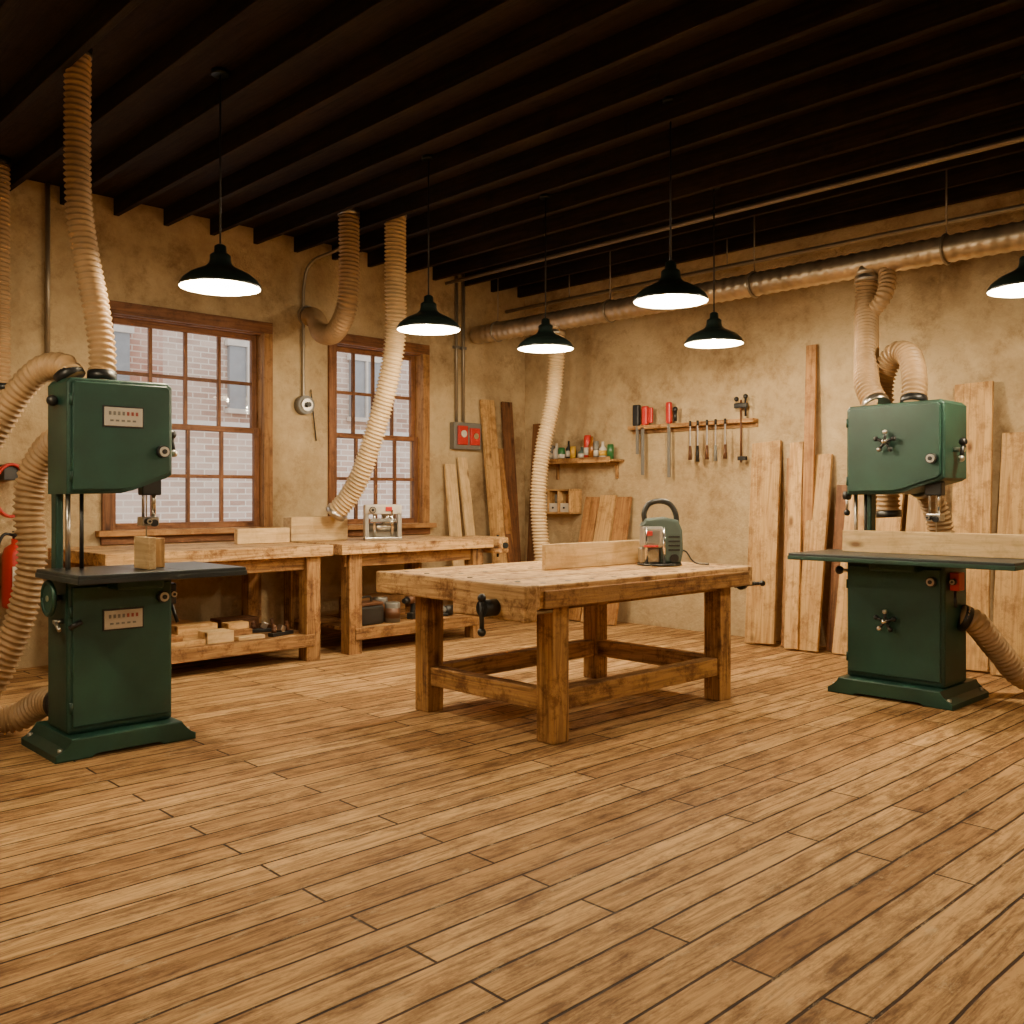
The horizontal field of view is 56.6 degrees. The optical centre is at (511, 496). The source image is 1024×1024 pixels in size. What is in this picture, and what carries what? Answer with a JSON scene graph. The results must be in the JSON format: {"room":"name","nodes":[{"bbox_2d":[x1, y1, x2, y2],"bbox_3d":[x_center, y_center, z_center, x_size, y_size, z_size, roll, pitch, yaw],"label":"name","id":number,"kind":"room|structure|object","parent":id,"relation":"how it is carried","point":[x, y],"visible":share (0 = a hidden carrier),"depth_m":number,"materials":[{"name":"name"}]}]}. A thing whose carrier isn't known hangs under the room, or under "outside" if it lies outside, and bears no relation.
{"room":"woodworking shop","nodes":[
{"label":"woodworking shop","id":0,"kind":"room"},
{"bbox_2d":[113,325,133,333],"bbox_3d":[-5.836,-2.445,13.723,0.720,0.090,0.110,0,0,-44],"label":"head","id":1,"kind":"object","parent":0,"point":[117,328],"depth_m":13.83},
{"bbox_2d":[225,339,248,346],"bbox_3d":[-4.251,-2.445,15.248,0.720,0.090,0.110,0,0,-44],"label":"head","id":2,"kind":"object","parent":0,"point":[228,342],"depth_m":15.06},
{"bbox_2d":[0,180,524,668],"bbox_3d":[-3.978,-0.580,7.580,11.780,3.860,0.300,0,0,-44],"label":"wall","id":3,"kind":"structure","parent":0,"point":[144,260],"depth_m":9.04,"materials":[{"name":"paint"}]},
{"bbox_2d":[0,531,18,608],"bbox_3d":[-3.829,0.555,7.315,0.202,0.590,0.268,0,0,-8],"label":"fire extinguisher","id":4,"kind":"object","parent":3,"relation":"attached to","point":[9,556],"visible":0.56,"depth_m":7.23,"materials":[{"name":"red paint"}]},
{"bbox_2d":[0,463,19,517],"bbox_3d":[-3.878,-0.050,7.318,0.264,0.424,0.207,0,0,-44],"label":"hose reel","id":5,"kind":"object","parent":3,"relation":"attached to","point":[8,471],"visible":0.46,"depth_m":7.26,"materials":[{"name":"red paint"}]},
{"bbox_2d":[45,182,54,380],"bbox_3d":[-3.701,-1.719,7.581,0.120,1.578,0.078,0,0,-44],"label":"conduit","id":6,"kind":"object","parent":3,"relation":"attached to","point":[47,185],"visible":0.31,"depth_m":7.58,"materials":[{"name":"metal"}]},
{"bbox_2d":[101,313,112,530],"bbox_3d":[-3.384,-0.630,7.936,0.090,1.820,0.050,0,0,-44],"label":"window frame","id":7,"kind":"structure","parent":3,"relation":"attached to","point":[106,499],"depth_m":7.92,"materials":[{"name":"brown wood"}]},
{"bbox_2d":[100,533,233,544],"bbox_3d":[-2.840,0.365,8.446,1.600,0.070,0.030,0,0,-44],"label":"apron","id":8,"kind":"object","parent":3,"relation":"attached to","point":[121,540],"visible":0.5,"depth_m":8.34,"materials":[{"name":"brown wood"}]},
{"bbox_2d":[95,526,280,536],"bbox_3d":[-2.854,0.305,8.460,1.680,0.050,0.190,0,0,-44],"label":"sill","id":9,"kind":"structure","parent":3,"relation":"attached to","point":[150,532],"depth_m":8.22,"materials":[{"name":"brown wood"}]},
{"bbox_2d":[108,300,272,529],"bbox_3d":[-2.909,-0.682,8.518,1.580,1.925,0.230,0,0,-44],"label":"window","id":10,"kind":"structure","parent":3,"relation":"in","point":[116,307],"depth_m":8.65,"materials":[{"name":"brown wood"}]},
{"bbox_2d":[262,333,272,526],"bbox_3d":[-2.310,-0.630,8.970,0.090,1.820,0.050,0,0,-44],"label":"window frame","id":11,"kind":"structure","parent":3,"relation":"attached to","point":[267,339],"depth_m":8.95,"materials":[{"name":"brown wood"}]},
{"bbox_2d":[294,247,339,440],"bbox_3d":[-1.760,-1.535,9.175,0.680,1.972,0.242,0,0,11],"label":"conduit","id":12,"kind":"object","parent":3,"relation":"attached to","point":[303,404],"visible":0.86,"depth_m":9.19,"materials":[{"name":"metal"}]},
{"bbox_2d":[294,395,314,414],"bbox_3d":[-1.994,-0.890,9.182,0.180,0.180,0.138,0,0,-44],"label":"switch","id":13,"kind":"object","parent":12,"relation":"attached to","point":[303,404],"depth_m":9.15,"materials":[{"name":"ceramic"}]},
{"bbox_2d":[328,344,336,515],"bbox_3d":[-1.795,-0.630,9.466,0.090,1.820,0.050,0,0,-44],"label":"window frame","id":14,"kind":"structure","parent":3,"relation":"attached to","point":[332,349],"depth_m":9.44,"materials":[{"name":"brown wood"}]},
{"bbox_2d":[337,334,429,523],"bbox_3d":[-1.431,-0.682,9.941,1.275,1.925,0.230,0,0,-44],"label":"window","id":15,"kind":"structure","parent":3,"relation":"in","point":[349,339],"depth_m":10.11,"materials":[{"name":"brown wood"}]},
{"bbox_2d":[348,528,429,536],"bbox_3d":[-1.361,0.365,9.869,1.295,0.070,0.030,0,0,-44],"label":"apron","id":16,"kind":"object","parent":3,"relation":"attached to","point":[405,531],"visible":0.36,"depth_m":10.09,"materials":[{"name":"brown wood"}]},
{"bbox_2d":[348,523,436,529],"bbox_3d":[-1.375,0.305,9.883,1.375,0.050,0.190,0,0,-44],"label":"sill","id":17,"kind":"structure","parent":3,"relation":"attached to","point":[404,525],"depth_m":10.05,"materials":[{"name":"brown wood"}]},
{"bbox_2d":[421,354,429,522],"bbox_3d":[-0.941,-0.630,10.287,0.090,1.820,0.050,0,0,-44],"label":"window frame","id":18,"kind":"structure","parent":3,"relation":"attached to","point":[425,359],"depth_m":10.26,"materials":[{"name":"brown wood"}]},
{"bbox_2d":[450,273,480,449],"bbox_3d":[-0.506,-1.519,10.621,0.400,1.978,0.128,0,0,-44],"label":"conduit","id":19,"kind":"object","parent":3,"relation":"attached to","point":[463,436],"visible":0.94,"depth_m":10.56,"materials":[{"name":"metal"}]},
{"bbox_2d":[347,354,382,363],"bbox_3d":[-2.594,-2.445,16.843,0.720,0.090,0.110,0,0,-44],"label":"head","id":20,"kind":"object","parent":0,"point":[357,357],"depth_m":16.76},
{"bbox_2d":[0,618,1023,1023],"bbox_3d":[0.034,1.400,3.412,11.780,0.100,11.870,0,0,-44],"label":"floor","id":21,"kind":"structure","parent":0,"point":[325,847],"depth_m":3.55,"materials":[{"name":"brown wood"}]},
{"bbox_2d":[0,686,47,734],"bbox_3d":[-3.139,1.127,5.372,1.450,0.464,0.301,0,0,10],"label":"hose","id":22,"kind":"object","parent":21,"relation":"on","point":[32,708],"visible":0.72,"depth_m":5.29,"materials":[{"name":"beige plastic"}]},
{"bbox_2d":[0,429,47,696],"bbox_3d":[-3.061,0.445,5.353,1.336,1.717,0.252,0,0,6],"label":"hose","id":23,"kind":"object","parent":21,"relation":"on","point":[19,618],"visible":0.84,"depth_m":5.30,"materials":[{"name":"beige plastic"}]},
{"bbox_2d":[21,377,246,763],"bbox_3d":[-2.063,0.357,5.180,0.888,1.985,0.874,0,0,-44],"label":"saw","id":24,"kind":"object","parent":21,"relation":"on","point":[109,627],"visible":0.98,"depth_m":5.06,"materials":[{"name":"green metal"}]},
{"bbox_2d":[134,536,164,569],"bbox_3d":[-1.901,0.294,5.047,0.140,0.168,0.190,0,0,-44],"label":"block","id":25,"kind":"object","parent":24,"relation":"on","point":[149,552],"visible":1,"depth_m":5.00,"materials":[{"name":"brown wood"}]},
{"bbox_2d":[171,582,176,603],"bbox_3d":[-1.953,0.550,5.419,0.060,0.120,0.142,0,0,-44],"label":"switch","id":26,"kind":"object","parent":24,"relation":"attached to","point":[173,585],"depth_m":5.40,"materials":[{"name":"metal"}]},
{"bbox_2d":[48,541,332,663],"bbox_3d":[-2.571,0.875,7.698,1.870,0.950,1.178,0,0,-44],"label":"workbench","id":27,"kind":"object","parent":21,"relation":"on","point":[257,558],"visible":0.52,"depth_m":7.59,"materials":[{"name":"brown wood"}]},
{"bbox_2d":[171,615,264,647],"bbox_3d":[-2.541,1.040,7.652,1.250,0.179,0.850,0,0,-44],"label":"wood offcuts","id":28,"kind":"object","parent":27,"relation":"on","point":[184,633],"visible":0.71,"depth_m":7.44,"materials":[{"name":"brown wood"}]},
{"bbox_2d":[234,527,289,543],"bbox_3d":[-2.162,0.335,8.231,0.500,0.129,0.060,0,0,-44],"label":"wood board","id":29,"kind":"object","parent":27,"relation":"on","point":[247,535],"depth_m":8.19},
{"bbox_2d":[251,618,273,632],"bbox_3d":[-2.082,1.074,7.961,0.240,0.111,0.060,0,0,-21],"label":"plane","id":30,"kind":"object","parent":27,"relation":"on","point":[263,625],"visible":0.83,"depth_m":7.94,"materials":[{"name":"black metal"}]},
{"bbox_2d":[268,621,293,636],"bbox_3d":[-1.888,1.074,7.759,0.060,0.111,0.240,0,0,29],"label":"plane","id":31,"kind":"object","parent":27,"relation":"on","point":[281,630],"visible":1,"depth_m":7.74,"materials":[{"name":"black metal"}]},
{"bbox_2d":[284,535,507,654],"bbox_3d":[-1.087,0.865,9.085,1.992,0.970,1.239,0,0,-44],"label":"workbench","id":32,"kind":"object","parent":21,"relation":"on","point":[413,550],"visible":0.57,"depth_m":8.54,"materials":[{"name":"brown wood"}]},
{"bbox_2d":[283,516,347,541],"bbox_3d":[-1.799,0.289,8.719,0.600,0.219,0.140,0,0,-44],"label":"wood board","id":33,"kind":"object","parent":32,"relation":"on","point":[315,528],"depth_m":8.64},
{"bbox_2d":[339,593,404,617],"bbox_3d":[-1.326,1.029,9.021,0.600,0.200,0.240,0,0,-44],"label":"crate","id":34,"kind":"object","parent":32,"relation":"on","point":[391,597],"visible":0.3,"depth_m":9.09,"materials":[{"name":"brown wood"}]},
{"bbox_2d":[362,596,383,625],"bbox_3d":[-1.309,1.002,8.427,0.200,0.255,0.300,0,0,40],"label":"tool case","id":35,"kind":"object","parent":32,"relation":"on","point":[372,610],"visible":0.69,"depth_m":8.38,"materials":[{"name":"black plastic"}]},
{"bbox_2d":[363,504,401,540],"bbox_3d":[-1.195,0.234,8.766,0.340,0.330,0.252,0,0,-14],"label":"planer","id":36,"kind":"object","parent":32,"relation":"on","point":[387,530],"visible":1,"depth_m":8.70,"materials":[{"name":"metal"}]},
{"bbox_2d":[384,601,399,622],"bbox_3d":[-1.080,1.039,8.578,0.143,0.180,0.143,0,0,-44],"label":"paint can","id":37,"kind":"object","parent":32,"relation":"on","point":[392,608],"visible":1,"depth_m":8.52,"materials":[{"name":"brown metal"}]},
{"bbox_2d":[402,596,414,618],"bbox_3d":[-0.943,1.020,8.758,0.076,0.218,0.220,0,0,23],"label":"cordless drill","id":38,"kind":"object","parent":32,"relation":"on","point":[406,600],"visible":0.8,"depth_m":8.75,"materials":[{"name":"black plastic"}]},
{"bbox_2d":[443,604,452,615],"bbox_3d":[-0.696,1.079,9.007,0.290,0.100,0.100,0,0,-27],"label":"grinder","id":39,"kind":"object","parent":32,"relation":"on","point":[448,608],"visible":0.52,"depth_m":9.00,"materials":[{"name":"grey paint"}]},
{"bbox_2d":[443,464,464,565],"bbox_3d":[-0.609,0.490,10.382,0.162,1.706,0.311,0,0,-36],"label":"plank","id":40,"kind":"object","parent":21,"relation":"on","point":[450,472],"visible":0.44,"depth_m":10.41,"materials":[{"name":"brown wood"}]},
{"bbox_2d":[457,457,484,618],"bbox_3d":[-0.458,0.451,10.513,0.317,1.785,0.131,0,0,42],"label":"plank","id":41,"kind":"object","parent":21,"relation":"on","point":[462,464],"visible":0.55,"depth_m":10.54,"materials":[{"name":"brown wood"}]},
{"bbox_2d":[479,399,506,563],"bbox_3d":[-0.189,0.116,10.782,0.313,2.455,0.202,0,0,41],"label":"plank","id":42,"kind":"object","parent":21,"relation":"on","point":[487,407],"visible":0.56,"depth_m":10.79,"materials":[{"name":"brown wood"}]},
{"bbox_2d":[498,448,512,562],"bbox_3d":[-0.048,0.391,10.895,0.102,1.905,0.343,0,0,-37],"label":"plank","id":43,"kind":"object","parent":21,"relation":"on","point":[505,501],"visible":0.46,"depth_m":10.93,"materials":[{"name":"brown wood"}]},
{"bbox_2d":[504,526,515,562],"bbox_3d":[-0.027,0.592,10.845,0.100,1.506,0.427,0,0,-44],"label":"plank","id":44,"kind":"object","parent":21,"relation":"on","point":[510,555],"visible":0.16,"depth_m":10.84,"materials":[{"name":"brown wood"}]},
{"bbox_2d":[501,401,520,561],"bbox_3d":[0.004,0.117,11.014,0.160,2.452,0.229,0,0,-44],"label":"plank","id":45,"kind":"object","parent":21,"relation":"on","point":[506,407],"visible":0.56,"depth_m":11.02,"materials":[{"name":"brown wood"}]},
{"bbox_2d":[527,424,540,560],"bbox_3d":[0.244,0.242,11.101,0.170,2.202,0.110,0,0,-44],"label":"plank","id":46,"kind":"object","parent":21,"relation":"on","point":[530,552],"visible":0.38,"depth_m":11.11,"materials":[{"name":"brown wood"}]},
{"bbox_2d":[376,561,764,744],"bbox_3d":[0.376,0.904,6.208,2.558,0.892,1.492,0,0,-44],"label":"workbench","id":47,"kind":"object","parent":21,"relation":"on","point":[523,592],"visible":0.88,"depth_m":5.84,"materials":[{"name":"brown wood"}]},
{"bbox_2d":[542,540,638,569],"bbox_3d":[0.550,0.387,6.438,0.960,0.164,0.035,0,0,-44],"label":"board","id":48,"kind":"object","parent":47,"relation":"on","point":[582,554],"visible":0.87,"depth_m":6.38,"materials":[{"name":"brown wood"}]},
{"bbox_2d":[637,498,708,565],"bbox_3d":[1.110,0.238,6.558,0.496,0.459,0.310,0,0,0],"label":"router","id":49,"kind":"object","parent":47,"relation":"on","point":[661,538],"visible":1,"depth_m":6.49,"materials":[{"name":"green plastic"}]},
{"bbox_2d":[569,497,599,620],"bbox_3d":[0.782,0.670,10.426,0.346,1.349,0.201,0,0,-39],"label":"plank","id":50,"kind":"object","parent":21,"relation":"on","point":[587,530],"visible":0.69,"depth_m":10.45,"materials":[{"name":"brown wood"}]},
{"bbox_2d":[580,495,616,621],"bbox_3d":[0.938,0.662,10.243,0.358,1.366,0.220,0,0,-44],"label":"plank","id":51,"kind":"object","parent":21,"relation":"on","point":[605,516],"visible":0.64,"depth_m":10.30,"materials":[{"name":"brown wood"}]},
{"bbox_2d":[607,497,631,624],"bbox_3d":[1.108,0.670,10.087,0.201,1.349,0.346,0,0,41],"label":"plank","id":52,"kind":"object","parent":21,"relation":"on","point":[622,512],"visible":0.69,"depth_m":10.12,"materials":[{"name":"brown wood"}]},
{"bbox_2d":[744,440,781,643],"bbox_3d":[2.326,0.406,8.789,0.291,1.871,0.497,0,0,25],"label":"plank","id":53,"kind":"object","parent":21,"relation":"on","point":[765,486],"visible":1,"depth_m":8.77,"materials":[{"name":"brown wood"}]},
{"bbox_2d":[781,458,788,645],"bbox_3d":[2.523,0.489,8.632,0.102,1.706,0.356,0,0,26],"label":"plank","id":54,"kind":"object","parent":21,"relation":"on","point":[787,470],"visible":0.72,"depth_m":8.64,"materials":[{"name":"brown wood"}]},
{"bbox_2d":[784,441,803,648],"bbox_3d":[2.535,0.416,8.532,0.129,1.848,0.505,0,0,23],"label":"plank","id":55,"kind":"object","parent":21,"relation":"on","point":[795,494],"visible":0.92,"depth_m":8.51,"materials":[{"name":"brown wood"}]},
{"bbox_2d":[801,344,817,576],"bbox_3d":[2.662,-0.019,8.530,0.103,2.723,0.278,0,0,32],"label":"plank","id":56,"kind":"object","parent":21,"relation":"on","point":[811,350],"visible":0.56,"depth_m":8.55,"materials":[{"name":"brown wood"}]},
{"bbox_2d":[796,454,832,651],"bbox_3d":[2.679,0.479,8.408,0.202,1.731,0.423,0,0,38],"label":"plank","id":57,"kind":"object","parent":21,"relation":"on","point":[816,529],"visible":0.77,"depth_m":8.38,"materials":[{"name":"brown wood"}]},
{"bbox_2d":[826,485,846,650],"bbox_3d":[2.864,0.617,8.335,0.229,1.453,0.120,0,0,-44],"label":"plank","id":58,"kind":"object","parent":21,"relation":"on","point":[840,506],"visible":0.52,"depth_m":8.34,"materials":[{"name":"brown wood"}]},
{"bbox_2d":[832,495,863,654],"bbox_3d":[2.946,0.582,8.178,0.328,1.525,0.240,0,0,-44],"label":"plank","id":59,"kind":"object","parent":21,"relation":"on","point":[840,639],"visible":0.27,"depth_m":8.18,"materials":[{"name":"brown wood"}]},
{"bbox_2d":[876,494,903,530],"bbox_3d":[3.133,0.567,7.983,0.328,1.555,0.220,0,0,-44],"label":"plank","id":60,"kind":"object","parent":21,"relation":"on","point":[891,523],"visible":0.02,"depth_m":7.99,"materials":[{"name":"brown wood"}]},
{"bbox_2d":[787,399,1023,710],"bbox_3d":[2.711,0.357,6.280,0.924,1.985,1.448,0,0,-44],"label":"saw","id":61,"kind":"object","parent":21,"relation":"on","point":[905,642],"visible":0.99,"depth_m":6.28,"materials":[{"name":"green metal"}]},
{"bbox_2d":[876,340,927,517],"bbox_3d":[2.791,-0.489,6.794,0.251,1.287,0.647,0,0,-4],"label":"hose","id":62,"kind":"object","parent":61,"relation":"attached to","point":[906,355],"visible":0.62,"depth_m":6.76,"materials":[{"name":"beige plastic"}]},
{"bbox_2d":[911,492,954,532],"bbox_3d":[2.968,0.418,6.707,0.401,1.186,0.225,0,0,-26],"label":"hose","id":63,"kind":"object","parent":61,"relation":"attached to","point":[945,526],"visible":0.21,"depth_m":6.69,"materials":[{"name":"plastic"}]},
{"bbox_2d":[843,530,1023,558],"bbox_3d":[2.744,0.304,6.201,0.030,0.149,1.230,0,0,-44],"label":"board","id":64,"kind":"object","parent":61,"relation":"on","point":[1011,546],"visible":1,"depth_m":6.17,"materials":[{"name":"brown wood"}]},
{"bbox_2d":[949,572,963,590],"bbox_3d":[2.885,0.550,6.173,0.142,0.120,0.060,0,0,-44],"label":"switch","id":65,"kind":"object","parent":61,"relation":"attached to","point":[956,579],"depth_m":6.15,"materials":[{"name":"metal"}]},
{"bbox_2d":[906,494,929,531],"bbox_3d":[3.327,0.542,7.782,0.328,1.604,0.240,0,0,-44],"label":"plank","id":66,"kind":"object","parent":21,"relation":"on","point":[915,521],"visible":0.02,"depth_m":7.86,"materials":[{"name":"brown wood"}]},
{"bbox_2d":[952,381,993,671],"bbox_3d":[3.616,0.213,7.477,0.289,2.261,0.402,0,0,33],"label":"plank","id":67,"kind":"object","parent":21,"relation":"on","point":[972,496],"visible":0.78,"depth_m":7.47,"materials":[{"name":"brown wood"}]},
{"bbox_2d":[957,604,1023,690],"bbox_3d":[3.812,1.031,6.328,1.744,0.641,0.406,0,0,5],"label":"hose","id":68,"kind":"object","parent":21,"relation":"on","point":[976,624],"visible":1,"depth_m":6.27,"materials":[{"name":"beige plastic"}]},
{"bbox_2d":[990,432,1023,675],"bbox_3d":[3.845,0.419,7.197,0.321,1.851,0.426,0,0,40],"label":"plank","id":69,"kind":"object","parent":21,"relation":"on","point":[1008,611],"visible":0.79,"depth_m":7.24,"materials":[{"name":"brown wood"}]},
{"bbox_3d":[-4.047,0.260,5.431,0.690,2.180,0.752,0,0,-44],"label":"collector","id":70,"kind":"object","parent":21,"relation":"on","visible":0},
{"bbox_2d":[0,352,85,448],"bbox_3d":[-3.007,-0.191,5.232,1.426,1.186,0.180,0,0,10],"label":"hose","id":71,"kind":"object","parent":70,"relation":"attached to","point":[44,368],"visible":0.98,"depth_m":5.12,"materials":[{"name":"beige plastic"}]},
{"bbox_2d":[0,0,1023,297],"bbox_3d":[0.112,-2.438,3.486,10.795,0.145,11.269,0,0,-44],"label":"ceiling beams","id":72,"kind":"structure","parent":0,"point":[1000,170],"depth_m":6.33,"materials":[{"name":"wood"}]},
{"bbox_2d":[0,155,11,389],"bbox_3d":[-3.808,-1.651,7.057,0.161,1.714,0.214,0,0,-22],"label":"hose","id":73,"kind":"object","parent":72,"relation":"hanging from","point":[5,162],"visible":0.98,"depth_m":7.01,"materials":[{"name":"beige plastic"}]},
{"bbox_2d":[63,48,116,379],"bbox_3d":[-2.333,-1.566,5.261,0.352,1.883,0.167,0,0,28],"label":"hose","id":74,"kind":"object","parent":72,"relation":"hanging from","point":[77,106],"visible":0.96,"depth_m":5.24,"materials":[{"name":"beige plastic"}]},
{"bbox_2d":[178,67,261,295],"bbox_3d":[-1.717,-1.869,5.592,0.472,1.278,0.472,0,0,-44],"label":"pendant lamp","id":75,"kind":"object","parent":72,"relation":"hanging from","point":[219,277],"visible":1,"depth_m":5.59,"materials":[{"name":"metal"}]},
{"bbox_2d":[297,207,359,344],"bbox_3d":[-1.700,-1.947,8.750,0.230,1.123,1.249,0,0,-31],"label":"hose","id":76,"kind":"object","parent":72,"relation":"hanging from","point":[323,332],"visible":1,"depth_m":8.27,"materials":[{"name":"plastic"}]},
{"bbox_2d":[325,215,406,521],"bbox_3d":[-1.294,-1.141,8.507,0.867,2.734,0.259,0,0,30],"label":"hose","id":77,"kind":"object","parent":72,"relation":"hanging from","point":[395,251],"visible":0.94,"depth_m":8.34,"materials":[{"name":"plastic"}]},
{"bbox_2d":[396,154,459,334],"bbox_3d":[-0.615,-1.869,6.999,0.472,1.278,0.472,0,0,-44],"label":"pendant lamp","id":78,"kind":"object","parent":72,"relation":"hanging from","point":[427,321],"visible":0.98,"depth_m":6.96,"materials":[{"name":"metal"}]},
{"bbox_2d":[517,194,573,352],"bbox_3d":[0.279,-1.869,7.902,0.472,1.278,0.472,0,0,-44],"label":"pendant lamp","id":79,"kind":"object","parent":72,"relation":"hanging from","point":[545,340],"visible":1,"depth_m":7.86,"materials":[{"name":"metal"}]},
{"bbox_2d":[633,96,708,308],"bbox_3d":[0.999,-1.869,5.985,0.472,1.278,0.472,0,0,-44],"label":"pendant lamp","id":80,"kind":"object","parent":72,"relation":"hanging from","point":[670,292],"visible":0.99,"depth_m":5.97,"materials":[{"name":"metal"}]},
{"bbox_2d":[684,187,743,348],"bbox_3d":[1.625,-1.869,7.642,0.472,1.278,0.472,0,0,-44],"label":"pendant lamp","id":81,"kind":"object","parent":72,"relation":"hanging from","point":[714,335],"visible":1,"depth_m":7.62,"materials":[{"name":"metal"}]},
{"bbox_2d":[445,135,1023,313],"bbox_3d":[3.453,-2.319,6.723,0.940,0.378,11.100,0,0,-44],"label":"conduit","id":82,"kind":"object","parent":72,"relation":"hanging from","point":[1017,139],"depth_m":7.90,"materials":[{"name":"metal"}]},
{"bbox_2d":[470,170,1023,343],"bbox_3d":[3.441,-1.945,6.642,0.262,1.125,11.100,0,0,-44],"label":"spiral duct","id":83,"kind":"object","parent":72,"relation":"hanging from","point":[885,261],"visible":0.9,"depth_m":7.57,"materials":[{"name":"metal"}]},
{"bbox_2d":[530,329,564,560],"bbox_3d":[0.366,-0.176,9.769,0.364,3.069,0.249,0,0,5],"label":"hose","id":84,"kind":"object","parent":83,"relation":"attached to","point":[555,376],"visible":0.74,"depth_m":9.73,"materials":[{"name":"plastic"}]},
{"bbox_2d":[853,273,890,405],"bbox_3d":[2.649,-1.145,7.063,0.236,1.149,0.843,0,0,15],"label":"hose","id":85,"kind":"object","parent":83,"relation":"attached to","point":[866,378],"visible":0.83,"depth_m":7.06,"materials":[{"name":"plastic"}]},
{"bbox_2d":[986,74,1023,297],"bbox_3d":[3.079,-1.869,5.641,0.472,1.278,0.472,0,0,-44],"label":"pendant lamp","id":86,"kind":"object","parent":72,"relation":"hanging from","point":[1011,284],"visible":1,"depth_m":5.65,"materials":[{"name":"metal"}]},
{"bbox_2d":[0,0,1023,266],"bbox_3d":[0.034,-2.560,3.412,11.780,0.100,11.870,0,0,-44],"label":"ceiling","id":87,"kind":"structure","parent":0,"point":[31,28],"depth_m":5.75,"materials":[{"name":"brown wood"}]},
{"bbox_2d":[525,189,1023,666],"bbox_3d":[4.274,-0.580,7.284,0.300,3.860,11.570,0,0,-44],"label":"wall","id":88,"kind":"structure","parent":0,"point":[964,334],"depth_m":9.21,"materials":[{"name":"paint"}]},
{"bbox_2d":[545,489,581,513],"bbox_3d":[0.528,0.050,10.806,0.211,0.280,0.520,0,0,-44],"label":"wall shelf","id":89,"kind":"object","parent":88,"relation":"attached to","point":[559,501],"depth_m":10.68,"materials":[{"name":"brown wood"}]},
{"bbox_2d":[548,456,623,479],"bbox_3d":[0.743,-0.315,10.555,0.249,0.230,1.100,0,0,-44],"label":"wall shelf","id":90,"kind":"object","parent":88,"relation":"attached to","point":[556,463],"visible":0.83,"depth_m":10.33,"materials":[{"name":"brown wood"}]},
{"bbox_2d":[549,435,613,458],"bbox_3d":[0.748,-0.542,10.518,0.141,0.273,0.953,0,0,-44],"label":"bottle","id":91,"kind":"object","parent":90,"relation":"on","point":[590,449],"visible":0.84,"depth_m":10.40,"materials":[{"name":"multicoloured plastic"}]},
{"bbox_2d":[584,435,590,456],"bbox_3d":[0.831,-0.542,10.435,0.085,0.273,0.085,0,0,-44],"label":"bottle","id":92,"kind":"object","parent":90,"relation":"on","point":[587,438],"depth_m":10.40,"materials":[{"name":"red paint"}]},
{"bbox_2d":[588,436,592,456],"bbox_3d":[0.870,-0.533,10.356,0.077,0.256,0.077,0,0,-44],"label":"bottle","id":93,"kind":"object","parent":90,"relation":"on","point":[590,438],"depth_m":10.33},
{"bbox_2d":[599,442,606,456],"bbox_3d":[0.978,-0.501,10.237,0.081,0.191,0.081,0,0,-44],"label":"bottle","id":94,"kind":"object","parent":90,"relation":"on","point":[602,450],"depth_m":10.21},
{"bbox_2d":[607,444,613,458],"bbox_3d":[1.058,-0.486,10.206,0.073,0.161,0.073,0,0,-44],"label":"bottle","id":95,"kind":"object","parent":90,"relation":"on","point":[610,447],"depth_m":10.17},
{"bbox_2d":[628,394,757,476],"bbox_3d":[1.778,-0.592,9.566,0.129,0.784,1.520,0,0,-44],"label":"tool rack","id":96,"kind":"object","parent":88,"relation":"attached to","point":[647,413],"visible":1,"depth_m":9.62,"materials":[{"name":"brown wood"}]},
{"label":"outside","id":97,"kind":"structure","parent":0,"visible":0},
{"bbox_2d":[116,430,409,522],"bbox_3d":[-3.714,0.675,14.676,21.000,3.350,0.300,0,0,-44],"label":"window panes","id":98,"kind":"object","parent":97,"point":[204,446],"visible":0.02,"depth_m":13.97,"materials":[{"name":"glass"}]},
{"bbox_2d":[172,419,408,435],"bbox_3d":[-3.672,-1.050,14.633,21.000,0.100,0.320,0,0,-44],"label":"stone band","id":99,"kind":"object","parent":98,"relation":"on","point":[176,421],"visible":0.02,"depth_m":14.01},
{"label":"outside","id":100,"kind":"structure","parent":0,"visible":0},
{"bbox_2d":[163,330,408,432],"bbox_3d":[-3.633,-1.625,16.142,4.850,1.950,0.300,0,0,-44],"label":"pale wing","id":101,"kind":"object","parent":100,"point":[201,348],"visible":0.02,"depth_m":14.87},
{"bbox_2d":[227,345,245,408],"bbox_3d":[-4.269,-1.900,15.266,0.620,1.000,0.080,0,0,-44],"label":"window","id":102,"kind":"structure","parent":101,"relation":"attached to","point":[236,355],"depth_m":15.11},
{"bbox_2d":[246,347,248,409],"bbox_3d":[-4.230,-1.900,15.227,0.040,1.000,0.050,0,0,-44],"label":"facade mullion","id":103,"kind":"object","parent":102,"relation":"attached to","point":[247,348],"depth_m":15.21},
{"bbox_2d":[225,408,248,414],"bbox_3d":[-4.251,-1.365,15.248,0.720,0.070,0.110,0,0,-44],"label":"sill","id":104,"kind":"structure","parent":101,"relation":"attached to","point":[227,410],"depth_m":15.07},
{"bbox_2d":[349,360,379,417],"bbox_3d":[-2.611,-1.900,16.861,0.620,1.000,0.080,0,0,-44],"label":"window","id":105,"kind":"structure","parent":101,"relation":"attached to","point":[359,365],"depth_m":16.77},
{"bbox_2d":[365,361,367,417],"bbox_3d":[-2.573,-1.900,16.822,0.040,1.000,0.050,0,0,-44],"label":"facade mullion","id":106,"kind":"object","parent":105,"relation":"attached to","point":[366,362],"depth_m":16.80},
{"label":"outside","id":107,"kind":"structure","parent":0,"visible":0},
{"bbox_2d":[113,324,162,382],"bbox_3d":[-6.371,-2.250,13.507,2.750,3.200,0.300,0,0,-44],"label":"red wing","id":108,"kind":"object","parent":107,"point":[138,340],"visible":0.11,"depth_m":14.16},
{"bbox_2d":[113,331,129,380],"bbox_3d":[-5.854,-1.900,13.741,0.620,1.000,0.080,0,0,-44],"label":"window","id":109,"kind":"structure","parent":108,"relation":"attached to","point":[122,340],"depth_m":13.85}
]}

